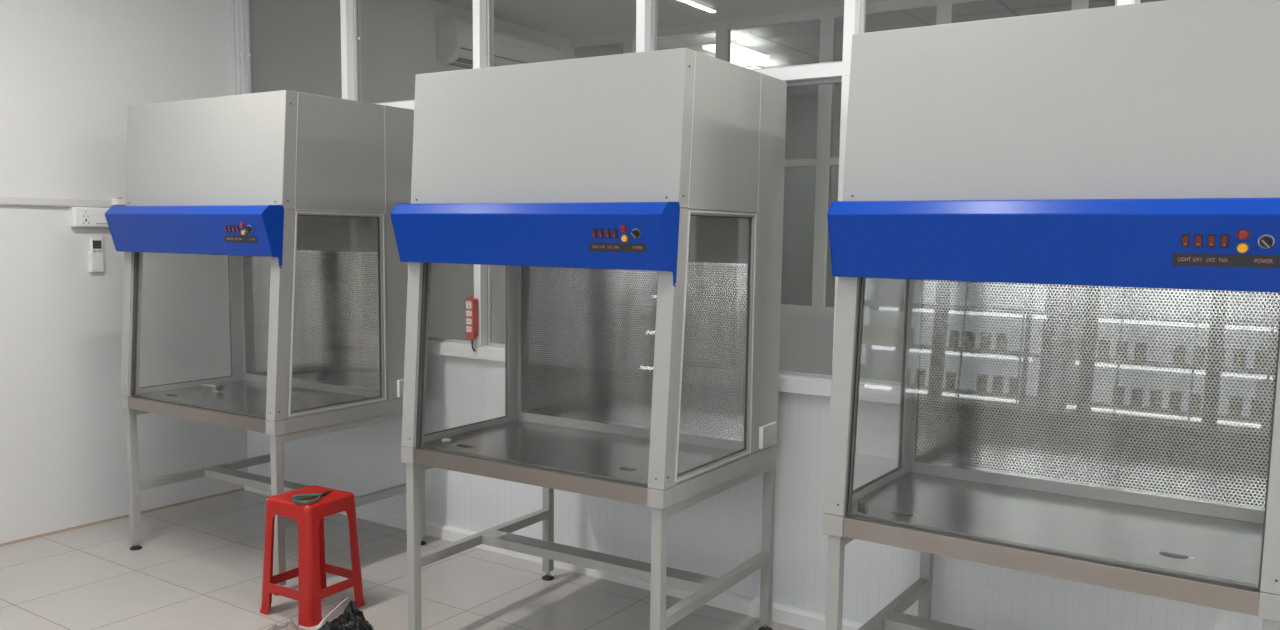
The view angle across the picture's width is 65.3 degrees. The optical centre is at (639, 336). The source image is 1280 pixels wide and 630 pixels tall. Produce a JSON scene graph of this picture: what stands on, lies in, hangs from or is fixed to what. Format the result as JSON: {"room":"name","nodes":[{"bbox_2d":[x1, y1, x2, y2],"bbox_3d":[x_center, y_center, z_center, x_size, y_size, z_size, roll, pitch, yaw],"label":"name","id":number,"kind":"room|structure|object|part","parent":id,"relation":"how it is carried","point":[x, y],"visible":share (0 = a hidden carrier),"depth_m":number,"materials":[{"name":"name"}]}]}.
{"room":"laboratory","nodes":[
{"label":"laboratory","id":0,"kind":"room"},
{"bbox_2d":[0,0,622,543],"bbox_3d":[-2.619,-0.566,4.967,0.100,2.970,13.500,5,7,34],"label":"wall","id":1,"kind":"structure","parent":0,"point":[71,71],"depth_m":4.91,"materials":[{"name":"white paint"}]},
{"bbox_2d":[0,197,125,207],"bbox_3d":[-2.846,-0.612,4.508,0.023,0.035,2.296,5,7,34],"label":"duct","id":2,"kind":"object","parent":1,"relation":"attached to","point":[3,200],"visible":0.44,"depth_m":4.66,"materials":[{"name":"grey plastic"}]},
{"bbox_2d":[111,197,125,204],"bbox_3d":[-2.548,-0.662,4.888,0.045,0.037,0.060,5,7,34],"label":"plug adaptor","id":3,"kind":"object","parent":2,"relation":"attached to","point":[119,201],"visible":0.84,"depth_m":4.87,"materials":[{"name":"white plastic"}]},
{"bbox_2d":[70,207,109,226],"bbox_3d":[-2.618,-0.577,4.839,0.042,0.094,0.262,5,7,34],"label":"box","id":4,"kind":"object","parent":1,"relation":"attached to","point":[80,216],"visible":0.56,"depth_m":4.77,"materials":[{"name":"white plastic"}]},
{"bbox_2d":[88,238,103,271],"bbox_3d":[-2.640,-0.395,4.846,0.028,0.163,0.064,5,7,34],"label":"remote holder","id":5,"kind":"object","parent":1,"relation":"attached to","point":[96,253],"visible":1,"depth_m":4.83,"materials":[{"name":"white plastic"}]},
{"bbox_2d":[0,488,243,545],"bbox_3d":[-2.873,0.948,4.674,0.006,0.011,2.298,5,7,34],"label":"trim","id":6,"kind":"structure","parent":1,"relation":"attached to","point":[240,489],"depth_m":5.00,"materials":[{"name":"beige"}]},
{"bbox_2d":[230,0,255,94],"bbox_3d":[-2.146,-1.622,5.393,0.074,0.863,0.095,5,7,34],"label":"trim","id":7,"kind":"structure","parent":1,"relation":"attached to","point":[237,7],"depth_m":5.37,"materials":[{"name":"grey metal"}]},
{"bbox_2d":[246,0,252,93],"bbox_3d":[-1.773,-1.593,5.154,0.813,0.863,0.020,5,7,34],"label":"window","id":8,"kind":"structure","parent":1,"relation":"in","point":[248,2],"depth_m":5.38,"materials":[{"name":"grey metal"}]},
{"bbox_2d":[340,0,361,101],"bbox_3d":[-1.423,-1.564,4.912,0.041,0.863,0.095,5,7,34],"label":"trim","id":9,"kind":"structure","parent":1,"relation":"attached to","point":[346,6],"depth_m":4.90,"materials":[{"name":"white metal"}]},
{"bbox_2d":[353,0,414,103],"bbox_3d":[-1.054,-1.535,4.676,0.835,0.863,0.020,5,7,34],"label":"window","id":10,"kind":"structure","parent":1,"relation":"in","point":[355,2],"depth_m":4.91,"materials":[{"name":"grey metal"}]},
{"bbox_2d":[473,0,493,68],"bbox_3d":[-0.695,-1.505,4.427,0.041,0.863,0.095,5,7,34],"label":"trim","id":11,"kind":"structure","parent":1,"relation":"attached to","point":[479,6],"depth_m":4.41,"materials":[{"name":"white metal"}]},
{"bbox_2d":[487,0,491,66],"bbox_3d":[-0.328,-1.476,4.193,0.832,0.863,0.020,5,7,34],"label":"window","id":12,"kind":"structure","parent":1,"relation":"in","point":[489,2],"depth_m":4.43,"materials":[{"name":"grey metal"}]},
{"bbox_2d":[435,18,562,68],"bbox_3d":[-0.963,-1.986,7.008,0.212,0.287,1.100,5,7,34],"label":"air conditioner","id":13,"kind":"object","parent":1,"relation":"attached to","point":[454,38],"visible":0.62,"depth_m":6.79,"materials":[{"name":"white plastic"}]},
{"bbox_2d":[380,62,850,109],"bbox_3d":[0.891,-0.923,3.415,7.400,0.046,0.095,5,7,34],"label":"trim","id":14,"kind":"structure","parent":1,"relation":"attached to","point":[832,70],"depth_m":3.56,"materials":[{"name":"white metal"}]},
{"bbox_2d":[636,0,657,51],"bbox_3d":[0.030,-1.446,3.945,0.041,0.863,0.095,5,7,34],"label":"trim","id":15,"kind":"structure","parent":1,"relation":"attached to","point":[643,7],"depth_m":3.93,"materials":[{"name":"white metal"}]},
{"bbox_2d":[651,0,841,69],"bbox_3d":[0.397,-1.417,3.711,0.830,0.863,0.020,5,7,34],"label":"window","id":16,"kind":"structure","parent":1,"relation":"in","point":[653,2],"depth_m":3.95,"materials":[{"name":"grey metal"}]},
{"bbox_2d":[842,0,859,61],"bbox_3d":[0.754,-1.387,3.464,0.041,0.863,0.095,5,7,34],"label":"trim","id":17,"kind":"structure","parent":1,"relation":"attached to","point":[851,7],"depth_m":3.46,"materials":[{"name":"white metal"}]},
{"bbox_2d":[859,0,1116,32],"bbox_3d":[1.120,-1.359,3.230,0.829,0.863,0.020,5,7,34],"label":"window","id":18,"kind":"structure","parent":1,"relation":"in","point":[862,2],"depth_m":3.48,"materials":[{"name":"grey metal"}]},
{"bbox_2d":[1117,0,1134,5],"bbox_3d":[1.477,-1.329,2.983,0.041,0.863,0.095,5,7,34],"label":"trim","id":19,"kind":"structure","parent":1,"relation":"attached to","point":[1119,2],"depth_m":2.98,"materials":[{"name":"white metal"}]},
{"bbox_2d":[0,490,804,629],"bbox_3d":[0.476,1.214,3.051,7.600,0.100,13.500,5,7,34],"label":"floor","id":20,"kind":"structure","parent":0,"point":[198,565],"depth_m":4.14,"materials":[{"name":"tile"}]},
{"bbox_2d":[105,90,425,595],"bbox_3d":[-1.663,-0.019,4.507,1.090,2.000,0.883,4,7,32],"label":"tall cabinet","id":21,"kind":"object","parent":20,"relation":"on","point":[299,192],"visible":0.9,"depth_m":4.31,"materials":[{"name":"grey metal"}]},
{"bbox_3d":[-2.279,-0.151,4.480,0.056,0.827,0.112,4,7,32],"label":"post","id":22,"kind":"part","parent":21,"relation":"part of","materials":[{"name":"grey metal"}]},
{"bbox_3d":[-2.303,0.630,4.535,0.035,0.617,0.035,4,7,32],"label":"leg","id":23,"kind":"part","parent":21,"relation":"part of","materials":[{"name":"white metal"}]},
{"bbox_3d":[-2.089,0.308,4.836,0.035,0.033,0.752,4,7,32],"label":"rail","id":24,"kind":"part","parent":21,"relation":"part of","materials":[{"name":"grey metal"}]},
{"bbox_2d":[105,205,283,268],"bbox_3d":[-1.870,-0.420,4.145,1.075,0.247,0.130,5,7,34],"label":"hood","id":25,"kind":"object","parent":21,"relation":"attached to","point":[239,230],"depth_m":4.06,"materials":[{"name":"blue metal"}]},
{"bbox_3d":[-1.976,-0.125,4.967,0.014,0.622,0.008,4,7,32],"label":"grille trim","id":26,"kind":"part","parent":21,"relation":"part of","materials":[{"name":"metal"}]},
{"bbox_2d":[139,380,369,416],"bbox_3d":[-1.702,0.288,4.498,1.029,0.030,0.580,4,7,32],"label":"countertop","id":27,"kind":"structure","parent":21,"relation":"on","point":[243,396],"depth_m":4.49,"materials":[{"name":"metal"}]},
{"bbox_2d":[201,384,224,391],"bbox_3d":[-1.987,0.238,4.637,0.110,0.035,0.038,2,6,14],"label":"tap","id":28,"kind":"object","parent":27,"relation":"on","point":[217,388],"visible":1,"depth_m":4.62,"materials":[{"name":"silver metal"}]},
{"bbox_3d":[-1.948,0.238,4.627,0.030,0.024,0.032,2,6,14],"label":"tap handle","id":29,"kind":"part","parent":28,"relation":"part of","materials":[{"name":"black metal"}]},
{"bbox_3d":[-1.656,0.293,4.572,1.069,0.058,0.752,4,7,32],"label":"rail","id":30,"kind":"part","parent":21,"relation":"part of","materials":[{"name":"grey metal"}]},
{"bbox_3d":[-1.450,0.696,3.997,0.035,0.617,0.035,4,7,32],"label":"leg","id":31,"kind":"part","parent":21,"relation":"part of","materials":[{"name":"grey metal"}]},
{"bbox_3d":[-1.423,-0.085,3.941,0.056,0.827,0.112,4,7,32],"label":"post","id":32,"kind":"part","parent":21,"relation":"part of","materials":[{"name":"grey metal"}]},
{"bbox_2d":[243,250,379,390],"bbox_3d":[-1.544,-0.092,4.702,1.032,0.622,0.004,4,7,32],"label":"grille","id":33,"kind":"object","parent":21,"relation":"attached to","point":[336,338],"depth_m":4.65,"materials":[{"name":"metal"}]},
{"bbox_3d":[-1.539,-0.489,4.660,1.032,0.173,0.022,4,7,32],"label":"panel","id":34,"kind":"part","parent":21,"relation":"part of","materials":[{"name":"grey metal"}]},
{"bbox_3d":[-1.231,-0.748,4.114,0.003,0.454,0.473,4,7,32],"label":"panel","id":35,"kind":"part","parent":21,"relation":"part of","materials":[{"name":"grey metal"}]},
{"bbox_3d":[-1.235,0.374,4.298,0.035,0.033,0.752,4,7,32],"label":"rail","id":36,"kind":"part","parent":21,"relation":"part of","materials":[{"name":"white metal"}]},
{"bbox_3d":[-1.052,-0.362,4.446,0.002,1.284,0.211,4,7,32],"label":"panel","id":37,"kind":"part","parent":21,"relation":"part of","materials":[{"name":"grey metal"}]},
{"bbox_3d":[-1.028,0.634,4.659,0.035,0.617,0.035,4,7,32],"label":"leg","id":38,"kind":"part","parent":21,"relation":"part of","materials":[{"name":"grey metal"}]},
{"bbox_2d":[259,485,365,626],"bbox_3d":[-1.268,0.832,3.860,0.293,0.451,0.293,4,7,31],"label":"stool","id":39,"kind":"object","parent":20,"relation":"on","point":[312,568],"visible":0.96,"depth_m":3.78,"materials":[{"name":"red plastic"}]},
{"bbox_3d":[-1.420,0.888,3.827,0.072,0.343,0.072,4,7,31],"label":"leg","id":40,"kind":"part","parent":39,"relation":"part of","materials":[{"name":"red plastic"}]},
{"bbox_3d":[-1.231,0.902,3.715,0.072,0.343,0.072,4,7,31],"label":"leg","id":41,"kind":"part","parent":39,"relation":"part of","materials":[{"name":"red plastic"}]},
{"bbox_3d":[-1.266,0.662,3.843,0.252,0.108,0.252,4,7,31],"label":"seat","id":42,"kind":"part","parent":39,"relation":"part of","materials":[{"name":"red plastic"}]},
{"bbox_2d":[292,490,331,503],"bbox_3d":[-1.230,0.606,3.780,0.114,0.015,0.188,5,7,34],"label":"snips","id":43,"kind":"object","parent":39,"relation":"on","point":[303,496],"visible":1,"depth_m":3.76,"materials":[{"name":"teal"}]},
{"bbox_3d":[-1.268,0.604,3.783,0.100,0.013,0.024,-2,7,-27],"label":"handle","id":44,"kind":"part","parent":43,"relation":"part of","materials":[{"name":"teal plastic"}]},
{"bbox_3d":[-1.232,0.609,3.740,0.071,0.011,0.119,5,7,34],"label":"handle","id":45,"kind":"part","parent":43,"relation":"part of","materials":[{"name":"teal plastic"}]},
{"bbox_3d":[-1.206,0.602,3.831,0.014,0.013,0.079,3,6,18],"label":"blade","id":46,"kind":"part","parent":43,"relation":"part of","materials":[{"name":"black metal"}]},
{"bbox_3d":[-1.307,0.870,4.016,0.072,0.343,0.072,4,7,31],"label":"leg","id":47,"kind":"part","parent":39,"relation":"part of","materials":[{"name":"red plastic"}]},
{"bbox_3d":[-1.118,0.884,3.904,0.072,0.343,0.072,4,7,31],"label":"leg","id":48,"kind":"part","parent":39,"relation":"part of","materials":[{"name":"red plastic"}]},
{"bbox_2d":[315,598,373,629],"bbox_3d":[-1.053,1.025,3.548,0.228,0.133,0.218,-2,6,-24],"label":"plastic bag","id":49,"kind":"object","parent":20,"relation":"on","point":[352,618],"visible":1,"depth_m":3.58,"materials":[{"name":"black plastic"}]},
{"bbox_2d":[390,48,786,629],"bbox_3d":[-0.163,0.101,3.522,1.090,2.000,0.883,4,7,32],"label":"tall cabinet","id":50,"kind":"object","parent":20,"relation":"on","point":[631,205],"visible":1,"depth_m":3.35,"materials":[{"name":"grey metal"}]},
{"bbox_3d":[-0.803,0.751,3.545,0.035,0.617,0.035,4,7,32],"label":"leg","id":51,"kind":"part","parent":50,"relation":"part of","materials":[{"name":"grey metal"}]},
{"bbox_3d":[-0.779,-0.030,3.490,0.056,0.827,0.112,4,7,32],"label":"post","id":52,"kind":"part","parent":50,"relation":"part of","materials":[{"name":"white metal"}]},
{"bbox_3d":[-0.591,0.429,3.848,0.035,0.033,0.752,4,7,32],"label":"rail","id":53,"kind":"part","parent":50,"relation":"part of","materials":[{"name":"grey metal"}]},
{"bbox_3d":[-0.480,-0.005,3.979,0.014,0.622,0.008,4,7,32],"label":"grille trim","id":54,"kind":"part","parent":50,"relation":"part of","materials":[{"name":"grey metal"}]},
{"bbox_2d":[390,202,679,286],"bbox_3d":[-0.367,-0.300,3.158,1.076,0.247,0.138,5,7,34],"label":"hood","id":55,"kind":"object","parent":50,"relation":"attached to","point":[594,235],"depth_m":3.08,"materials":[{"name":"blue metal"}]},
{"bbox_3d":[-0.387,0.688,4.210,0.035,0.617,0.035,4,7,32],"label":"leg","id":56,"kind":"part","parent":50,"relation":"part of","materials":[{"name":"grey metal"}]},
{"bbox_2d":[423,421,735,483],"bbox_3d":[-0.201,0.409,3.513,1.029,0.030,0.580,4,7,32],"label":"countertop","id":57,"kind":"structure","parent":50,"relation":"on","point":[565,448],"depth_m":3.50,"materials":[{"name":"metal"}]},
{"bbox_3d":[-0.156,0.414,3.587,1.069,0.058,0.752,4,7,32],"label":"rail","id":58,"kind":"part","parent":50,"relation":"part of","materials":[{"name":"grey metal"}]},
{"bbox_2d":[522,262,746,441],"bbox_3d":[-0.045,0.028,3.718,1.032,0.622,0.004,4,7,32],"label":"grille","id":59,"kind":"object","parent":50,"relation":"attached to","point":[588,334],"depth_m":3.73,"materials":[{"name":"metal"}]},
{"bbox_3d":[0.055,0.816,3.014,0.035,0.617,0.035,4,7,32],"label":"leg","id":60,"kind":"part","parent":50,"relation":"part of","materials":[{"name":"grey metal"}]},
{"bbox_3d":[0.081,0.035,2.958,0.056,0.827,0.112,4,7,32],"label":"post","id":61,"kind":"part","parent":50,"relation":"part of","materials":[{"name":"grey metal"}]},
{"bbox_3d":[-0.041,-0.369,3.676,1.032,0.173,0.022,4,7,32],"label":"panel","id":62,"kind":"part","parent":50,"relation":"part of","materials":[{"name":"grey metal"}]},
{"bbox_3d":[0.267,0.494,3.317,0.035,0.033,0.752,4,7,32],"label":"rail","id":63,"kind":"part","parent":50,"relation":"part of","materials":[{"name":"grey metal"}]},
{"bbox_3d":[0.272,-0.628,3.132,0.003,0.454,0.473,4,7,32],"label":"panel","id":64,"kind":"part","parent":50,"relation":"part of","materials":[{"name":"grey metal"}]},
{"bbox_3d":[0.471,0.753,3.679,0.035,0.617,0.035,4,7,32],"label":"leg","id":65,"kind":"part","parent":50,"relation":"part of","materials":[{"name":"grey metal"}]},
{"bbox_3d":[0.449,-0.242,3.466,0.003,1.284,0.211,4,7,32],"label":"panel","id":66,"kind":"part","parent":50,"relation":"part of","materials":[{"name":"grey metal"}]},
{"bbox_2d":[823,0,1279,629],"bbox_3d":[1.177,0.201,2.715,1.090,2.000,0.883,5,7,34],"label":"tall cabinet","id":67,"kind":"object","parent":20,"relation":"on","point":[1077,212],"visible":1,"depth_m":2.55,"materials":[{"name":"grey metal"}]},
{"bbox_3d":[0.535,0.848,2.764,0.035,0.617,0.035,5,7,34],"label":"leg","id":68,"kind":"part","parent":67,"relation":"part of","materials":[{"name":"grey metal"}]},
{"bbox_3d":[0.560,0.067,2.708,0.056,0.827,0.112,5,7,34],"label":"post","id":69,"kind":"part","parent":67,"relation":"part of","materials":[{"name":"white metal"}]},
{"bbox_3d":[0.761,0.527,3.057,0.035,0.033,0.752,5,7,34],"label":"rail","id":70,"kind":"part","parent":67,"relation":"part of","materials":[{"name":"grey metal"}]},
{"bbox_3d":[1.185,0.514,2.778,1.069,0.058,0.752,5,7,34],"label":"rail","id":71,"kind":"part","parent":67,"relation":"part of","materials":[{"name":"grey metal"}]},
{"bbox_3d":[0.880,0.094,3.184,0.014,0.622,0.008,5,7,34],"label":"grille trim","id":72,"kind":"part","parent":67,"relation":"part of","materials":[{"name":"grey metal"}]},
{"bbox_3d":[0.979,0.788,3.410,0.035,0.617,0.035,5,7,34],"label":"leg","id":73,"kind":"part","parent":67,"relation":"part of","materials":[{"name":"grey metal"}]},
{"bbox_2d":[827,198,1279,292],"bbox_3d":[0.958,-0.201,2.357,1.075,0.247,0.118,5,7,34],"label":"hood","id":74,"kind":"object","parent":67,"relation":"attached to","point":[1220,244],"depth_m":2.31,"materials":[{"name":"blue metal"}]},
{"bbox_2d":[852,472,1262,595],"bbox_3d":[1.137,0.509,2.707,1.029,0.030,0.580,5,7,34],"label":"countertop","id":75,"kind":"structure","parent":67,"relation":"on","point":[1221,548],"depth_m":2.66,"materials":[{"name":"metal"}]},
{"bbox_2d":[858,501,867,508],"bbox_3d":[0.621,0.469,2.788,0.025,0.018,0.020,5,7,34],"label":"metal clip","id":76,"kind":"object","parent":75,"relation":"on","point":[864,505],"visible":1,"depth_m":2.79,"materials":[{"name":"silver metal"}]},
{"bbox_2d":[914,280,1279,510],"bbox_3d":[1.303,0.128,2.905,1.032,0.622,0.004,5,7,34],"label":"grille","id":77,"kind":"object","parent":67,"relation":"attached to","point":[1156,395],"depth_m":2.88,"materials":[{"name":"metal"}]},
{"bbox_3d":[1.397,0.136,2.140,0.056,0.827,0.112,5,7,34],"label":"post","id":78,"kind":"part","parent":67,"relation":"part of","materials":[{"name":"white metal"}]},
{"bbox_3d":[1.370,0.917,2.197,0.035,0.617,0.035,5,7,34],"label":"leg","id":79,"kind":"part","parent":67,"relation":"part of","materials":[{"name":"grey metal"}]},
{"bbox_2d":[247,354,1262,629],"bbox_3d":[0.881,0.638,3.589,7.400,0.835,0.070,5,7,34],"label":"wall","id":80,"kind":"structure","parent":0,"point":[715,535],"depth_m":3.79,"materials":[{"name":"white paint"}]},
{"bbox_2d":[428,337,473,343],"bbox_3d":[-1.067,-0.525,4.780,0.835,1.076,0.020,5,7,34],"label":"window","id":81,"kind":"structure","parent":80,"relation":"in","point":[429,338],"depth_m":4.70,"materials":[{"name":"grey metal"}]},
{"bbox_2d":[466,295,477,351],"bbox_3d":[-0.761,-0.058,4.526,0.046,0.256,0.038,5,7,34],"label":"block","id":82,"kind":"object","parent":80,"relation":"hanging from","point":[471,303],"visible":1,"depth_m":4.51,"materials":[{"name":"red plastic"}]},
{"bbox_2d":[466,301,470,308],"bbox_3d":[-0.773,-0.142,4.505,0.032,0.033,0.002,5,7,34],"label":"socket","id":83,"kind":"object","parent":82,"relation":"attached to","point":[468,303],"depth_m":4.50,"materials":[{"name":"white plastic"}]},
{"bbox_2d":[466,326,471,331],"bbox_3d":[-0.774,-0.033,4.516,0.032,0.026,0.002,5,7,34],"label":"socket","id":84,"kind":"object","parent":82,"relation":"attached to","point":[468,328],"depth_m":4.51,"materials":[{"name":"white plastic"}]},
{"bbox_2d":[466,318,471,323],"bbox_3d":[-0.774,-0.068,4.512,0.032,0.026,0.002,5,7,34],"label":"socket","id":85,"kind":"object","parent":82,"relation":"attached to","point":[468,320],"depth_m":4.51,"materials":[{"name":"white plastic"}]},
{"bbox_2d":[466,310,471,315],"bbox_3d":[-0.773,-0.104,4.508,0.032,0.026,0.002,5,7,34],"label":"socket","id":86,"kind":"object","parent":82,"relation":"attached to","point":[468,312],"depth_m":4.51,"materials":[{"name":"white plastic"}]},
{"bbox_2d":[474,264,493,345],"bbox_3d":[-0.708,-0.494,4.531,0.041,1.076,0.095,5,7,34],"label":"trim","id":87,"kind":"structure","parent":80,"relation":"attached to","point":[480,271],"depth_m":4.53,"materials":[{"name":"white metal"}]},
{"bbox_2d":[487,265,504,346],"bbox_3d":[-0.341,-0.466,4.297,0.832,1.076,0.020,5,7,34],"label":"window","id":88,"kind":"structure","parent":80,"relation":"in","point":[489,267],"depth_m":4.55,"materials":[{"name":"grey metal"}]},
{"bbox_2d":[244,486,863,629],"bbox_3d":[0.847,1.081,3.593,7.400,0.062,0.030,5,7,34],"label":"baseboard","id":89,"kind":"structure","parent":80,"relation":"attached to","point":[783,614],"depth_m":4.18,"materials":[{"name":"white metal"}]},
{"bbox_2d":[428,340,900,403],"bbox_3d":[0.878,0.199,3.532,7.400,0.059,0.100,5,7,34],"label":"trim","id":90,"kind":"structure","parent":80,"relation":"on","point":[874,392],"depth_m":3.68,"materials":[{"name":"white metal"}]},
{"bbox_2d":[779,78,841,378],"bbox_3d":[0.384,-0.407,3.815,0.830,1.076,0.020,5,7,34],"label":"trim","id":91,"kind":"structure","parent":80,"relation":"in","point":[837,80],"depth_m":3.64,"materials":[{"name":"grey metal"}]},
{"bbox_2d":[832,75,849,368],"bbox_3d":[0.741,-0.377,3.567,0.041,1.076,0.095,5,7,34],"label":"trim","id":92,"kind":"structure","parent":80,"relation":"attached to","point":[845,79],"depth_m":3.50,"materials":[{"name":"white metal"}]},
{"bbox_2d":[860,377,900,385],"bbox_3d":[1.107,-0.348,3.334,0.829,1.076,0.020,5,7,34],"label":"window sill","id":93,"kind":"structure","parent":80,"relation":"in","point":[868,380],"depth_m":3.54,"materials":[{"name":"grey"}]},
{"bbox_2d":[431,0,1164,67],"bbox_3d":[2.586,-2.129,5.816,7.600,0.100,6.060,5,7,34],"label":"ceiling","id":94,"kind":"structure","parent":0,"point":[571,19],"depth_m":6.94,"materials":[{"name":"white"}]},
{"bbox_2d":[702,39,768,61],"bbox_3d":[0.747,-2.238,7.707,0.240,0.114,0.640,5,7,34],"label":"ceiling light","id":95,"kind":"object","parent":94,"relation":"attached to","point":[738,52],"visible":0.73,"depth_m":7.69,"materials":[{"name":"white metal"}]},
{"bbox_2d":[739,64,761,68],"bbox_3d":[0.880,-2.351,8.834,0.640,0.114,0.610,5,7,34],"label":"ceiling light","id":96,"kind":"object","parent":94,"relation":"attached to","point":[748,67],"visible":0.17,"depth_m":8.44,"materials":[{"name":"white metal"}]},
{"bbox_2d":[779,313,902,380],"bbox_3d":[2.531,0.416,6.043,7.400,0.930,0.060,5,7,34],"label":"wall","id":97,"kind":"structure","parent":0,"point":[806,340],"depth_m":6.81,"materials":[{"name":"white paint"}]},
{"bbox_2d":[623,40,635,53],"bbox_3d":[-0.084,-1.272,7.638,0.085,1.925,0.070,5,7,34],"label":"trim","id":98,"kind":"structure","parent":97,"relation":"attached to","point":[629,46],"depth_m":7.51,"materials":[{"name":"white metal"}]},
{"bbox_2d":[715,29,730,61],"bbox_3d":[0.580,-1.218,7.196,0.085,1.925,0.070,5,7,34],"label":"trim","id":99,"kind":"structure","parent":97,"relation":"attached to","point":[723,37],"depth_m":7.08,"materials":[{"name":"white metal"}]},
{"bbox_2d":[572,0,992,319],"bbox_3d":[2.547,-1.061,5.887,7.400,2.040,0.070,5,7,34],"label":"window frame","id":100,"kind":"structure","parent":97,"relation":"on","point":[889,6],"depth_m":6.81,"materials":[{"name":"white metal"}]},
{"bbox_2d":[781,83,904,310],"bbox_3d":[4.225,-0.833,8.437,7.600,2.970,0.100,5,7,34],"label":"window","id":101,"kind":"structure","parent":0,"point":[801,101],"depth_m":10.04,"materials":[{"name":"grey"}]},
{"bbox_3d":[3.611,-0.061,0.823,0.100,2.970,13.500,5,7,34],"label":"wall","id":102,"kind":"structure","parent":0,"visible":0},
{"bbox_2d":[812,17,836,306],"bbox_3d":[1.245,-1.164,6.754,0.085,1.925,0.070,5,7,34],"label":"window frame","id":103,"kind":"structure","parent":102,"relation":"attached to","point":[827,51],"depth_m":6.73,"materials":[{"name":"white metal"}]},
{"bbox_2d":[936,3,953,24],"bbox_3d":[1.893,-1.111,6.323,0.085,1.925,0.070,5,7,34],"label":"trim","id":104,"kind":"structure","parent":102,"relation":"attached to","point":[945,12],"depth_m":6.20,"materials":[{"name":"white metal"}]},
{"bbox_2d":[1071,0,1089,10],"bbox_3d":[2.549,-1.058,5.886,0.085,1.925,0.070,5,7,34],"label":"trim","id":105,"kind":"structure","parent":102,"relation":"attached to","point":[1076,4],"depth_m":5.77,"materials":[{"name":"white metal"}]}
]}

